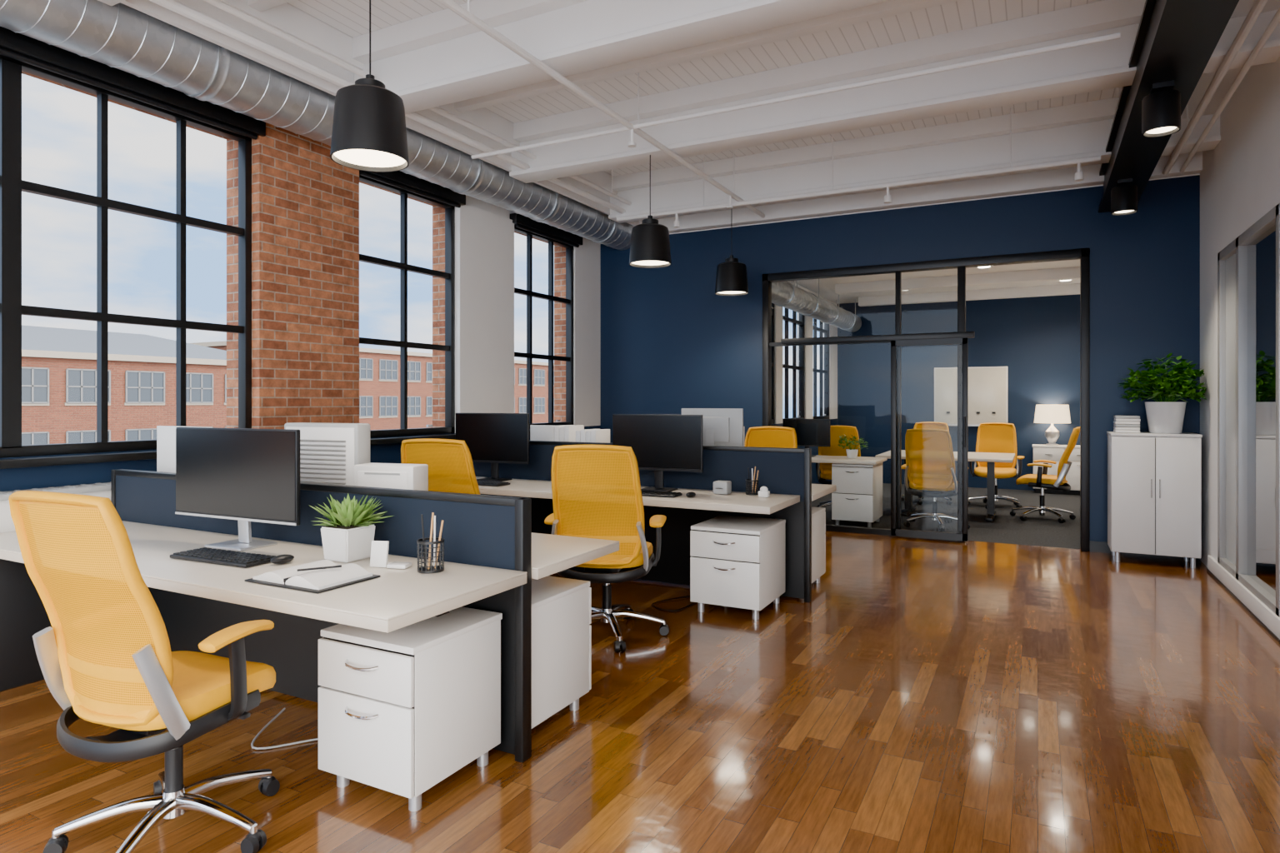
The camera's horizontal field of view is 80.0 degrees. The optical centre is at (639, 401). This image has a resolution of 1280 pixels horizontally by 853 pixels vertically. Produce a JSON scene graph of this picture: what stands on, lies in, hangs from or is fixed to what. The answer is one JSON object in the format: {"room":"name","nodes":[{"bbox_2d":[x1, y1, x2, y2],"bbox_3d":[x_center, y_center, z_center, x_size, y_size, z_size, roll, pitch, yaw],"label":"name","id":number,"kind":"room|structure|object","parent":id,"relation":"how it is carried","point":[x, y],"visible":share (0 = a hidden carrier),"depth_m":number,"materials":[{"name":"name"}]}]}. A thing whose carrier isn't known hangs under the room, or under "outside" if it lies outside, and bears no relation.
{"room":"open-plan office","nodes":[
{"label":"open-plan office","id":0,"kind":"room"},
{"bbox_2d":[247,0,292,11],"bbox_3d":[0.098,-2.410,3.293,5.410,0.140,0.090,0,0,28],"label":"ceiling beam","id":1,"kind":"structure","parent":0,"point":[259,5],"depth_m":4.49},
{"bbox_2d":[21,70,565,428],"bbox_3d":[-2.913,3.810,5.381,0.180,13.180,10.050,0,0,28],"label":"wall","id":2,"kind":"structure","parent":0,"point":[438,213],"depth_m":7.27,"materials":[{"name":"red brick"}]},
{"bbox_2d":[0,195,600,491],"bbox_3d":[-2.762,-0.540,5.302,0.160,3.880,10.050,0,0,28],"label":"wall","id":3,"kind":"structure","parent":0,"point":[484,232],"depth_m":7.54,"materials":[{"name":"white paint"}]},
{"bbox_2d":[0,450,156,469],"bbox_3d":[-3.308,0.328,4.059,0.099,0.045,2.860,0,0,28],"label":"window sill","id":4,"kind":"structure","parent":3,"relation":"attached to","point":[119,457],"depth_m":4.26,"materials":[{"name":"black metal"}]},
{"bbox_2d":[0,54,251,458],"bbox_3d":[-3.397,-0.790,4.105,0.100,2.180,2.820,0,0,28],"label":"window","id":5,"kind":"structure","parent":3,"relation":"in","point":[12,185],"depth_m":4.51,"materials":[{"name":"black metal"}]},
{"bbox_2d":[0,26,265,139],"bbox_3d":[-3.312,-1.883,4.061,0.089,0.133,2.880,0,0,28],"label":"roller blind","id":6,"kind":"object","parent":5,"relation":"attached to","point":[17,46],"visible":0.94,"depth_m":4.48,"materials":[{"name":"black metal"}]},
{"bbox_2d":[359,175,454,438],"bbox_3d":[-2.056,-0.790,6.677,0.100,2.180,1.220,0,0,28],"label":"window","id":7,"kind":"structure","parent":3,"relation":"in","point":[449,274],"depth_m":6.79,"materials":[{"name":"black metal"}]},
{"bbox_2d":[359,170,465,208],"bbox_3d":[-1.972,-1.883,6.633,0.089,0.133,1.280,0,0,28],"label":"roller blind","id":8,"kind":"object","parent":7,"relation":"attached to","point":[399,179],"visible":0.65,"depth_m":6.64,"materials":[{"name":"black metal"}]},
{"bbox_2d":[370,434,455,444],"bbox_3d":[-1.967,0.328,6.630,0.099,0.045,1.260,0,0,28],"label":"window sill","id":9,"kind":"structure","parent":3,"relation":"attached to","point":[388,440],"depth_m":6.44,"materials":[{"name":"black metal"}]},
{"bbox_2d":[514,225,573,429],"bbox_3d":[-1.099,-0.790,8.512,0.100,2.180,1.240,0,0,28],"label":"window","id":10,"kind":"structure","parent":3,"relation":"in","point":[568,301],"depth_m":8.69,"materials":[{"name":"black metal"}]},
{"bbox_2d":[510,213,582,247],"bbox_3d":[-1.015,-1.883,8.468,0.089,0.133,1.300,0,0,28],"label":"roller blind","id":11,"kind":"object","parent":10,"relation":"attached to","point":[521,222],"visible":0.91,"depth_m":8.36,"materials":[{"name":"black metal"}]},
{"bbox_2d":[251,122,359,429],"bbox_3d":[-2.524,-0.940,5.737,0.180,3.080,0.880,0,0,28],"label":"brick pillar","id":12,"kind":"structure","parent":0,"point":[305,204],"depth_m":5.61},
{"bbox_2d":[120,0,639,226],"bbox_3d":[-2.205,-2.290,4.899,0.160,0.380,9.850,0,0,28],"label":"ceiling","id":13,"kind":"structure","parent":0,"point":[285,17],"depth_m":5.01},
{"bbox_2d":[0,483,1279,852],"bbox_3d":[0.934,1.460,5.772,6.720,0.120,16.300,0,0,28],"label":"floor","id":14,"kind":"structure","parent":0,"point":[927,696],"depth_m":3.18,"materials":[{"name":"brown wood"}]},
{"bbox_2d":[0,481,110,533],"bbox_3d":[-3.456,0.933,3.549,0.170,0.934,3.540,0,0,28],"label":"cover","id":15,"kind":"object","parent":14,"relation":"on","point":[102,490],"visible":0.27,"depth_m":4.08,"materials":[{"name":"white laminate"}]},
{"bbox_2d":[8,490,279,852],"bbox_3d":[-1.502,0.824,2.419,0.664,1.152,0.743,0,0,22],"label":"office chair","id":16,"kind":"object","parent":14,"relation":"on","point":[106,657],"visible":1,"depth_m":2.22,"materials":[{"name":"yellow fabric"}]},
{"bbox_2d":[0,520,526,691],"bbox_3d":[-1.857,1.028,3.274,2.840,0.745,0.710,0,0,28],"label":"office desk","id":17,"kind":"object","parent":14,"relation":"on","point":[400,598],"visible":0.47,"depth_m":2.90,"materials":[{"name":"white laminate"}]},
{"bbox_2d":[169,547,275,568],"bbox_3d":[-1.718,0.642,3.151,0.460,0.020,0.160,0,0,25],"label":"keyboard","id":18,"kind":"object","parent":17,"relation":"on","point":[232,558],"visible":0.98,"depth_m":3.11,"materials":[{"name":"black plastic"}]},
{"bbox_2d":[175,426,299,551],"bbox_3d":[-1.808,0.388,3.457,0.800,0.535,0.190,0,0,25],"label":"computer monitor","id":19,"kind":"object","parent":17,"relation":"on","point":[246,476],"visible":1,"depth_m":3.40,"materials":[{"name":"black plastic"}]},
{"bbox_2d":[270,554,294,564],"bbox_3d":[-1.442,0.636,3.075,0.060,0.035,0.102,0,0,28],"label":"computer mouse","id":20,"kind":"object","parent":17,"relation":"on","point":[281,559],"visible":1,"depth_m":3.05,"materials":[{"name":"black plastic"}]},
{"bbox_2d":[244,560,380,594],"bbox_3d":[-1.200,0.623,2.802,0.385,0.060,0.280,0,0,28],"label":"open notebook","id":21,"kind":"object","parent":17,"relation":"on","point":[319,577],"visible":1,"depth_m":2.73,"materials":[{"name":"paper"}]},
{"bbox_2d":[308,494,393,563],"bbox_3d":[-1.208,0.513,3.183,0.340,0.280,0.299,0,0,28],"label":"potted succulent","id":22,"kind":"object","parent":17,"relation":"on","point":[348,537],"visible":1,"depth_m":3.12,"materials":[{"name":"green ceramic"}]},
{"bbox_2d":[370,540,411,569],"bbox_3d":[-0.986,0.603,3.019,0.160,0.100,0.078,0,0,10],"label":"desk calendar","id":23,"kind":"object","parent":17,"relation":"on","point":[379,549],"visible":1,"depth_m":3.01,"materials":[{"name":"paper"}]},
{"bbox_2d":[416,512,444,574],"bbox_3d":[-0.809,0.539,2.948,0.104,0.231,0.104,0,0,28],"label":"pencil cup","id":24,"kind":"object","parent":17,"relation":"on","point":[427,569],"visible":1,"depth_m":2.93,"materials":[{"name":"black metal"}]},
{"bbox_2d":[250,707,318,749],"bbox_3d":[-1.382,1.299,3.145,0.647,0.204,0.306,0,0,28],"label":"power cable","id":25,"kind":"object","parent":14,"relation":"on","point":[283,709],"visible":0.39,"depth_m":3.12,"materials":[{"name":"grey plastic"}]},
{"bbox_2d":[110,469,531,763],"bbox_3d":[-1.688,0.890,3.626,2.815,1.020,0.060,0,0,28],"label":"divider","id":26,"kind":"object","parent":14,"relation":"on","point":[495,532],"visible":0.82,"depth_m":3.33,"materials":[{"name":"blue fabric"}]},
{"bbox_2d":[318,606,502,811],"bbox_3d":[-0.856,1.113,2.846,0.450,0.575,0.525,0,0,28],"label":"drawer pedestal","id":27,"kind":"object","parent":14,"relation":"on","point":[402,711],"visible":0.96,"depth_m":2.67,"materials":[{"name":"white laminate"}]},
{"bbox_2d":[400,438,479,494],"bbox_3d":[-1.244,0.819,5.238,0.735,1.163,0.805,0,0,13],"label":"office chair","id":28,"kind":"object","parent":14,"relation":"on","point":[449,462],"visible":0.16,"depth_m":4.91,"materials":[{"name":"yellow fabric"}]},
{"bbox_2d":[531,575,591,729],"bbox_3d":[-0.536,1.113,3.406,0.460,0.575,0.545,0,0,28],"label":"drawer pedestal","id":29,"kind":"object","parent":14,"relation":"on","point":[562,607],"visible":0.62,"depth_m":3.29,"materials":[{"name":"white laminate"}]},
{"bbox_2d":[531,532,619,579],"bbox_3d":[-1.508,1.028,3.944,2.840,0.745,0.660,0,0,28],"label":"office desk","id":30,"kind":"object","parent":14,"relation":"on","point":[551,554],"visible":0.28,"depth_m":3.37,"materials":[{"name":"white laminate"}]},
{"bbox_2d":[156,425,209,473],"bbox_3d":[-2.566,0.397,4.293,0.480,0.514,0.060,0,0,28],"label":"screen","id":31,"kind":"object","parent":30,"relation":"on","point":[166,435],"visible":0.3,"depth_m":4.35,"materials":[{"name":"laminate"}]},
{"bbox_2d":[284,422,369,485],"bbox_3d":[-1.652,0.384,4.011,0.500,0.540,0.113,0,0,22],"label":"air purifier","id":32,"kind":"object","parent":30,"relation":"on","point":[329,452],"visible":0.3,"depth_m":3.94,"materials":[{"name":"grey plastic"}]},
{"bbox_2d":[354,463,428,490],"bbox_3d":[-1.243,0.484,3.802,0.340,0.340,0.146,0,0,16],"label":"printer","id":33,"kind":"object","parent":30,"relation":"on","point":[397,476],"visible":0.49,"depth_m":3.74,"materials":[{"name":"white plastic"}]},
{"bbox_2d":[544,445,669,652],"bbox_3d":[-0.198,0.819,4.559,0.735,1.163,0.805,0,0,9],"label":"office chair","id":34,"kind":"object","parent":14,"relation":"on","point":[597,492],"visible":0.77,"depth_m":4.31,"materials":[{"name":"yellow fabric"}]},
{"bbox_2d":[475,476,799,514],"bbox_3d":[-0.404,1.028,5.737,3.080,0.745,0.680,0,0,28],"label":"office desk","id":35,"kind":"object","parent":14,"relation":"on","point":[736,502],"visible":0.3,"depth_m":5.14,"materials":[{"name":"white laminate"}]},
{"bbox_2d":[455,412,529,481],"bbox_3d":[-1.214,0.375,6.328,0.720,0.560,0.190,0,0,24],"label":"computer monitor","id":36,"kind":"object","parent":35,"relation":"on","point":[494,438],"visible":0.84,"depth_m":6.27,"materials":[{"name":"black plastic"}]},
{"bbox_2d":[476,480,509,486],"bbox_3d":[-1.258,0.642,6.024,0.460,0.020,0.160,0,0,28],"label":"keyboard","id":37,"kind":"object","parent":35,"relation":"on","point":[492,483],"visible":0.56,"depth_m":5.93,"materials":[{"name":"black plastic"}]},
{"bbox_2d":[612,414,702,491],"bbox_3d":[0.134,0.375,5.625,0.720,0.560,0.190,0,0,25],"label":"computer monitor","id":38,"kind":"object","parent":35,"relation":"on","point":[659,443],"visible":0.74,"depth_m":5.57,"materials":[{"name":"black plastic"}]},
{"bbox_2d":[640,490,682,497],"bbox_3d":[0.054,0.642,5.340,0.460,0.020,0.160,0,0,26],"label":"keyboard","id":39,"kind":"object","parent":35,"relation":"on","point":[649,493],"visible":0.6,"depth_m":5.25,"materials":[{"name":"black plastic"}]},
{"bbox_2d":[713,480,731,494],"bbox_3d":[0.576,0.609,5.388,0.110,0.090,0.132,0,0,28],"label":"speaker","id":40,"kind":"object","parent":35,"relation":"on","point":[722,487],"visible":1,"depth_m":5.36},
{"bbox_2d":[745,466,758,494],"bbox_3d":[0.788,0.554,5.363,0.090,0.200,0.090,0,0,28],"label":"pencil cup","id":41,"kind":"object","parent":35,"relation":"on","point":[752,481],"visible":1,"depth_m":5.35,"materials":[{"name":"black metal"}]},
{"bbox_2d":[758,486,769,497],"bbox_3d":[0.849,0.617,5.219,0.070,0.072,0.050,0,0,28],"label":"tissue box","id":42,"kind":"object","parent":35,"relation":"on","point":[763,492],"visible":1,"depth_m":5.20,"materials":[{"name":"paper"}]},
{"bbox_2d":[472,440,811,602],"bbox_3d":[-0.202,0.865,6.054,3.145,1.070,0.060,0,0,28],"label":"divider","id":43,"kind":"object","parent":14,"relation":"on","point":[781,470],"visible":0.38,"depth_m":5.64,"materials":[{"name":"blue fabric"}]},
{"bbox_2d":[651,595,695,611],"bbox_3d":[0.269,1.392,5.256,0.380,0.012,0.249,0,0,-37],"label":"power cable","id":44,"kind":"object","parent":14,"relation":"on","point":[687,596],"visible":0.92,"depth_m":5.23,"materials":[{"name":"black plastic"}]},
{"bbox_2d":[690,515,785,619],"bbox_3d":[0.668,1.113,5.175,0.480,0.575,0.605,0,0,28],"label":"drawer pedestal","id":45,"kind":"object","parent":14,"relation":"on","point":[737,562],"visible":1,"depth_m":4.96,"materials":[{"name":"white laminate"}]},
{"bbox_2d":[745,426,797,448],"bbox_3d":[1.115,0.819,6.920,0.735,1.163,0.805,0,0,22],"label":"office chair","id":46,"kind":"object","parent":14,"relation":"on","point":[757,437],"visible":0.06,"depth_m":7.25,"materials":[{"name":"yellow fabric"}]},
{"bbox_2d":[811,506,825,583],"bbox_3d":[1.052,1.113,5.826,0.600,0.575,0.625,0,0,28],"label":"drawer pedestal","id":47,"kind":"object","parent":14,"relation":"on","point":[818,514],"visible":0.23,"depth_m":5.74,"materials":[{"name":"white laminate"}]},
{"bbox_2d":[811,484,836,500],"bbox_3d":[-0.019,1.028,6.399,3.150,0.745,0.710,0,0,28],"label":"office desk","id":48,"kind":"object","parent":14,"relation":"on","point":[818,491],"visible":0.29,"depth_m":5.74,"materials":[{"name":"beige wood"}]},
{"bbox_2d":[530,425,554,440],"bbox_3d":[-0.843,0.437,7.037,0.400,0.434,0.060,0,0,28],"label":"screen","id":49,"kind":"object","parent":48,"relation":"on","point":[537,432],"visible":0.2,"depth_m":7.07,"materials":[{"name":"plastic"}]},
{"bbox_2d":[549,425,584,441],"bbox_3d":[-0.624,0.428,6.505,0.195,0.450,0.240,0,0,28],"label":"binders","id":50,"kind":"object","parent":48,"relation":"on","point":[563,432],"visible":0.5,"depth_m":6.41,"materials":[{"name":"white cardboard"}]},
{"bbox_2d":[575,429,609,442],"bbox_3d":[-0.393,0.443,6.385,0.195,0.420,0.240,0,0,28],"label":"binders","id":51,"kind":"object","parent":48,"relation":"on","point":[587,435],"visible":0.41,"depth_m":6.29,"materials":[{"name":"white cardboard"}]},
{"bbox_2d":[681,408,743,446],"bbox_3d":[0.553,0.355,5.993,0.520,0.600,0.190,0,0,28],"label":"storage cabinet","id":52,"kind":"object","parent":48,"relation":"on","point":[721,427],"visible":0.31,"depth_m":5.95,"materials":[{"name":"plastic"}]},
{"bbox_2d":[815,425,860,507],"bbox_3d":[2.551,0.846,9.630,0.714,1.108,0.782,0,0,22],"label":"office chair","id":53,"kind":"object","parent":14,"relation":"on","point":[836,431],"visible":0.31,"depth_m":9.39,"materials":[{"name":"yellow fabric"}]},
{"bbox_2d":[811,455,887,464],"bbox_3d":[2.217,1.028,8.881,1.160,0.745,0.700,0,0,28],"label":"office desk","id":54,"kind":"object","parent":14,"relation":"on","point":[822,459],"visible":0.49,"depth_m":8.62,"materials":[{"name":"white laminate"}]},
{"bbox_2d":[782,418,830,456],"bbox_3d":[1.999,0.431,9.134,0.576,0.448,0.152,0,0,28],"label":"computer monitor","id":55,"kind":"object","parent":54,"relation":"on","point":[810,432],"visible":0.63,"depth_m":9.07,"materials":[{"name":"black plastic"}]},
{"bbox_2d":[837,434,868,458],"bbox_3d":[2.455,0.514,8.816,0.329,0.280,0.376,0,0,-13],"label":"potted plant","id":56,"kind":"object","parent":54,"relation":"on","point":[851,453],"visible":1,"depth_m":8.79,"materials":[{"name":"green plant"}]},
{"bbox_2d":[831,462,882,527],"bbox_3d":[2.486,1.050,8.716,0.450,0.700,0.645,0,0,28],"label":"drawer pedestal","id":57,"kind":"object","parent":14,"relation":"on","point":[857,497],"visible":0.93,"depth_m":8.47,"materials":[{"name":"white laminate"}]},
{"bbox_2d":[901,421,952,504],"bbox_3d":[4.012,0.846,10.632,0.714,1.108,0.782,0,0,28],"label":"office chair","id":58,"kind":"object","parent":14,"relation":"on","point":[926,425],"visible":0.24,"depth_m":10.89,"materials":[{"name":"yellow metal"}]},
{"bbox_2d":[901,428,969,531],"bbox_3d":[3.291,0.846,8.510,0.714,1.108,0.782,0,0,33],"label":"office chair","id":59,"kind":"object","parent":14,"relation":"on","point":[929,467],"visible":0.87,"depth_m":8.30,"materials":[{"name":"yellow fabric"}]},
{"bbox_2d":[875,450,1014,521],"bbox_3d":[3.805,1.028,9.463,1.500,0.745,1.200,0,0,28],"label":"conference table","id":60,"kind":"object","parent":14,"relation":"on","point":[991,458],"visible":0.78,"depth_m":9.20,"materials":[{"name":"white laminate"}]},
{"bbox_2d":[968,422,1024,508],"bbox_3d":[4.766,0.846,10.239,0.714,1.108,0.782,0,0,28],"label":"office chair","id":61,"kind":"object","parent":14,"relation":"on","point":[997,437],"visible":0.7,"depth_m":10.42,"materials":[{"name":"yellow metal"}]},
{"bbox_2d":[1010,426,1079,523],"bbox_3d":[4.836,0.846,9.099,0.782,1.108,0.714,0,0,33],"label":"office chair","id":62,"kind":"object","parent":14,"relation":"on","point":[1042,480],"visible":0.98,"depth_m":8.90,"materials":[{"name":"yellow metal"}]},
{"bbox_2d":[1032,444,1079,495],"bbox_3d":[6.638,1.035,11.501,1.280,0.730,0.406,0,0,28],"label":"sideboard","id":63,"kind":"object","parent":14,"relation":"on","point":[1041,452],"visible":0.32,"depth_m":11.48,"materials":[{"name":"white laminate"}]},
{"bbox_2d":[1034,405,1070,445],"bbox_3d":[6.316,0.359,11.684,0.500,0.620,0.500,0,0,28],"label":"table lamp","id":64,"kind":"object","parent":63,"relation":"on","point":[1052,414],"visible":1,"depth_m":11.53,"materials":[{"name":"fabric"}]},
{"bbox_2d":[1106,431,1202,568],"bbox_3d":[4.478,0.838,6.665,0.650,1.125,0.440,0,0,28],"label":"storage cabinet","id":65,"kind":"object","parent":14,"relation":"on","point":[1154,480],"visible":0.99,"depth_m":6.49,"materials":[{"name":"white laminate"}]},
{"bbox_2d":[1113,415,1140,433],"bbox_3d":[4.310,0.200,6.753,0.184,0.147,0.220,0,0,28],"label":"book stack","id":66,"kind":"object","parent":65,"relation":"on","point":[1128,424],"visible":1,"depth_m":6.66,"materials":[{"name":"paper"}]},
{"bbox_2d":[1117,352,1206,434],"bbox_3d":[4.496,-0.070,6.596,0.625,0.689,0.605,0,0,28],"label":"potted plant","id":67,"kind":"object","parent":65,"relation":"on","point":[1165,417],"visible":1,"depth_m":6.50,"materials":[{"name":"green plant"}]},
{"bbox_2d":[285,0,1122,176],"bbox_3d":[-0.048,-2.555,3.888,6.720,0.150,10.050,0,0,28],"label":"ceiling","id":68,"kind":"structure","parent":0,"point":[350,17],"depth_m":5.42,"materials":[{"name":"white paint"}]},
{"bbox_2d":[0,0,632,250],"bbox_3d":[-2.482,-2.164,5.038,0.430,0.619,9.840,0,0,28],"label":"air duct","id":69,"kind":"object","parent":68,"relation":"hanging from","point":[120,36],"visible":0.66,"depth_m":4.73,"materials":[{"name":"metal"}]},
{"bbox_2d":[330,0,409,172],"bbox_3d":[-1.272,-1.806,3.595,0.352,1.342,0.352,0,0,28],"label":"pendant lamp","id":70,"kind":"object","parent":68,"relation":"hanging from","point":[369,132],"visible":1,"depth_m":3.48,"materials":[{"name":"black metal"}]},
{"bbox_2d":[148,0,659,222],"bbox_3d":[-2.067,-2.273,4.742,0.127,0.406,9.700,0,0,28],"label":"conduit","id":71,"kind":"object","parent":68,"relation":"attached to","point":[175,6],"depth_m":4.84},
{"bbox_2d":[352,0,890,114],"bbox_3d":[0.486,-2.260,4.145,5.510,0.440,0.400,0,0,28],"label":"ceiling beam","id":72,"kind":"structure","parent":68,"relation":"attached to","point":[437,58],"depth_m":4.60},
{"bbox_2d":[629,155,671,268],"bbox_3d":[0.084,-1.806,6.305,0.352,1.342,0.352,0,0,28],"label":"pendant lamp","id":73,"kind":"object","parent":68,"relation":"hanging from","point":[650,242],"visible":0.94,"depth_m":6.18,"materials":[{"name":"black metal"}]},
{"bbox_2d":[454,0,959,112],"bbox_3d":[0.930,-2.410,4.889,5.410,0.140,0.090,0,0,28],"label":"ceiling beam","id":74,"kind":"structure","parent":68,"relation":"attached to","point":[892,7],"depth_m":5.09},
{"bbox_2d":[715,255,748,295],"bbox_3d":[0.963,-1.806,8.012,0.352,1.342,0.352,0,0,28],"label":"pendant lamp","id":75,"kind":"object","parent":68,"relation":"hanging from","point":[732,277],"visible":0.89,"depth_m":7.88,"materials":[{"name":"black metal"}]},
{"bbox_2d":[393,0,1120,218],"bbox_3d":[-0.889,-2.168,4.033,8.640,0.616,4.097,0,0,-38],"label":"pipe","id":76,"kind":"object","parent":68,"relation":"attached to","point":[452,5],"visible":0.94,"depth_m":4.92,"materials":[{"name":"metal"}]},
{"bbox_2d":[616,108,1100,228],"bbox_3d":[1.731,-2.138,7.161,4.450,0.676,0.070,0,0,28],"label":"pipe","id":77,"kind":"object","parent":68,"relation":"hanging from","point":[1078,177],"visible":1,"depth_m":6.88,"materials":[{"name":"metal"}]},
{"bbox_2d":[509,0,1279,183],"bbox_3d":[1.318,-2.260,5.741,5.510,0.440,0.400,0,0,28],"label":"ceiling beam","id":78,"kind":"structure","parent":68,"relation":"attached to","point":[1104,65],"depth_m":5.42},
{"bbox_2d":[608,96,1220,223],"bbox_3d":[2.150,-2.260,7.337,5.510,0.440,0.400,0,0,28],"label":"ceiling beam","id":79,"kind":"structure","parent":68,"relation":"attached to","point":[1082,129],"depth_m":7.07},
{"bbox_2d":[1098,0,1239,212],"bbox_3d":[2.424,-2.114,3.264,0.280,0.727,8.430,0,0,28],"label":"steel beam","id":80,"kind":"structure","parent":68,"relation":"attached to","point":[1176,40],"depth_m":4.12,"materials":[{"name":"black metal"}]},
{"bbox_2d":[1110,178,1137,215],"bbox_3d":[3.846,-1.625,6.058,0.180,0.249,0.180,0,0,28],"label":"track spotlight","id":81,"kind":"object","parent":80,"relation":"attached to","point":[1124,195],"visible":1,"depth_m":5.99,"materials":[{"name":"black metal"}]},
{"bbox_2d":[1141,80,1180,137],"bbox_3d":[2.898,-1.625,4.240,0.180,0.249,0.180,0,0,28],"label":"track spotlight","id":82,"kind":"object","parent":80,"relation":"attached to","point":[1161,109],"visible":1,"depth_m":4.18,"materials":[{"name":"black metal"}]},
{"bbox_2d":[771,280,837,484],"bbox_3d":[2.235,-0.200,11.189,0.140,3.200,5.090,0,0,28],"label":"wall","id":83,"kind":"structure","parent":0,"point":[778,310],"depth_m":11.73,"materials":[{"name":"white paint"}]},
{"bbox_2d":[771,303,774,424],"bbox_3d":[1.511,-0.600,9.756,0.100,1.800,1.200,0,0,28],"label":"window","id":84,"kind":"structure","parent":83,"relation":"in","point":[772,304],"depth_m":10.24,"materials":[{"name":"black metal"}]},
{"bbox_2d":[782,307,804,419],"bbox_3d":[2.205,-0.600,11.086,0.100,1.800,1.200,0,0,28],"label":"window","id":85,"kind":"structure","parent":83,"relation":"in","point":[801,322],"depth_m":11.26,"materials":[{"name":"black metal"}]},
{"bbox_2d":[813,318,829,419],"bbox_3d":[2.933,-0.600,12.483,0.100,1.800,1.150,0,0,28],"label":"window","id":86,"kind":"structure","parent":83,"relation":"in","point":[826,331],"depth_m":12.65,"materials":[{"name":"black metal"}]},
{"bbox_2d":[600,173,1199,542],"bbox_3d":[2.259,-0.540,8.216,6.130,3.880,0.160,0,0,28],"label":"wall","id":87,"kind":"structure","parent":0,"point":[670,344],"depth_m":7.87,"materials":[{"name":"blue paint"}]},
{"bbox_2d":[632,151,1202,233],"bbox_3d":[2.190,-2.105,8.083,6.130,0.190,0.140,0,0,28],"label":"ceiling beam","id":88,"kind":"structure","parent":87,"relation":"attached to","point":[1062,178],"depth_m":7.68,"materials":[{"name":"white paint"}]},
{"bbox_2d":[762,248,1089,551],"bbox_3d":[2.806,-0.015,7.881,3.170,2.830,0.130,0,0,28],"label":"glass wall","id":89,"kind":"structure","parent":87,"relation":"attached to","point":[1083,254],"depth_m":7.62,"materials":[{"name":"black metal"}]},
{"bbox_2d":[780,331,974,541],"bbox_3d":[2.417,0.345,7.936,1.950,2.070,0.080,0,0,28],"label":"door","id":90,"kind":"structure","parent":89,"relation":"in","point":[957,337],"depth_m":7.74,"materials":[{"name":"black metal"}]},
{"bbox_2d":[1090,540,1199,560],"bbox_3d":[2.218,1.350,8.138,6.130,0.100,0.014,0,0,28],"label":"baseboard","id":91,"kind":"structure","parent":87,"relation":"attached to","point":[1095,547],"depth_m":7.04,"materials":[{"name":"blue paint"}]},
{"bbox_2d":[790,259,1079,304],"bbox_3d":[4.253,-1.760,10.160,4.390,0.080,5.050,0,0,28],"label":"ceiling","id":92,"kind":"structure","parent":0,"point":[827,286],"depth_m":10.89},
{"bbox_2d":[771,279,861,332],"bbox_3d":[2.544,-1.458,11.045,0.320,0.515,5.040,0,0,28],"label":"air duct","id":93,"kind":"object","parent":92,"relation":"hanging from","point":[787,295],"visible":0.86,"depth_m":10.53,"materials":[{"name":"metal"}]},
{"bbox_2d":[835,266,1079,294],"bbox_3d":[4.616,-1.650,10.314,3.890,0.140,0.160,0,0,28],"label":"ceiling beam","id":94,"kind":"structure","parent":92,"relation":"attached to","point":[1063,273],"depth_m":10.32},
{"bbox_2d":[858,283,1079,306],"bbox_3d":[5.355,-1.650,11.733,3.890,0.140,0.160,0,0,28],"label":"ceiling beam","id":95,"kind":"structure","parent":92,"relation":"attached to","point":[1064,289],"depth_m":11.72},
{"bbox_2d":[837,294,1079,490],"bbox_3d":[5.393,-0.200,12.498,4.530,3.200,0.150,0,0,28],"label":"wall","id":96,"kind":"structure","parent":0,"point":[1037,338],"depth_m":12.37,"materials":[{"name":"blue paint"}]},
{"bbox_2d":[934,366,1007,426],"bbox_3d":[5.362,-0.080,12.383,1.100,0.960,0.079,0,0,28],"label":"wall cabinet","id":97,"kind":"object","parent":96,"relation":"attached to","point":[987,386],"visible":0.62,"depth_m":12.33,"materials":[{"name":"white laminate"}]},
{"bbox_2d":[1162,0,1279,174],"bbox_3d":[2.809,-2.236,3.103,0.161,0.481,8.100,0,0,28],"label":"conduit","id":98,"kind":"object","parent":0,"point":[1258,5],"depth_m":4.75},
{"bbox_2d":[1200,56,1279,567],"bbox_3d":[4.317,-0.540,5.361,0.160,3.880,13.500,0,0,28],"label":"wall","id":99,"kind":"structure","parent":0,"point":[1240,178],"depth_m":5.81,"materials":[{"name":"white paint"}]},
{"bbox_2d":[1180,0,1279,119],"bbox_3d":[2.859,-2.320,3.083,0.320,0.120,8.110,0,0,28],"label":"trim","id":100,"kind":"structure","parent":99,"relation":"attached to","point":[1242,8],"depth_m":5.42,"materials":[{"name":"white paint"}]},
{"bbox_2d":[1206,555,1279,644],"bbox_3d":[2.904,1.335,2.856,0.029,0.130,7.750,0,0,28],"label":"baseboard","id":101,"kind":"structure","parent":99,"relation":"attached to","point":[1267,619],"depth_m":5.11,"materials":[{"name":"white paint"}]},
{"bbox_2d":[1217,203,1279,617],"bbox_3d":[4.203,0.055,5.229,0.100,2.450,1.720,0,0,28],"label":"sliding glass door","id":102,"kind":"structure","parent":99,"relation":"in","point":[1248,267],"depth_m":5.29,"materials":[{"name":"clear glass"}]},
{"label":"outside","id":103,"kind":"structure","parent":0,"visible":0},
{"bbox_3d":[-58.798,10.500,109.593,194.400,0.200,260.000,0,0,28],"label":"ground","id":104,"kind":"structure","parent":103,"visible":0},
{"bbox_2d":[21,325,226,444],"bbox_3d":[-30.482,3.250,40.983,12.450,14.300,17.900,0,0,28],"label":"brick building","id":105,"kind":"structure","parent":104,"relation":"on","point":[59,365],"depth_m":37.68,"materials":[{"name":"brick"}]},
{"bbox_2d":[190,340,554,429],"bbox_3d":[-16.503,3.150,80.778,12.450,14.500,62.400,0,0,28],"label":"brick building","id":106,"kind":"structure","parent":104,"relation":"on","point":[379,369],"depth_m":62.75,"materials":[{"name":"brick"}]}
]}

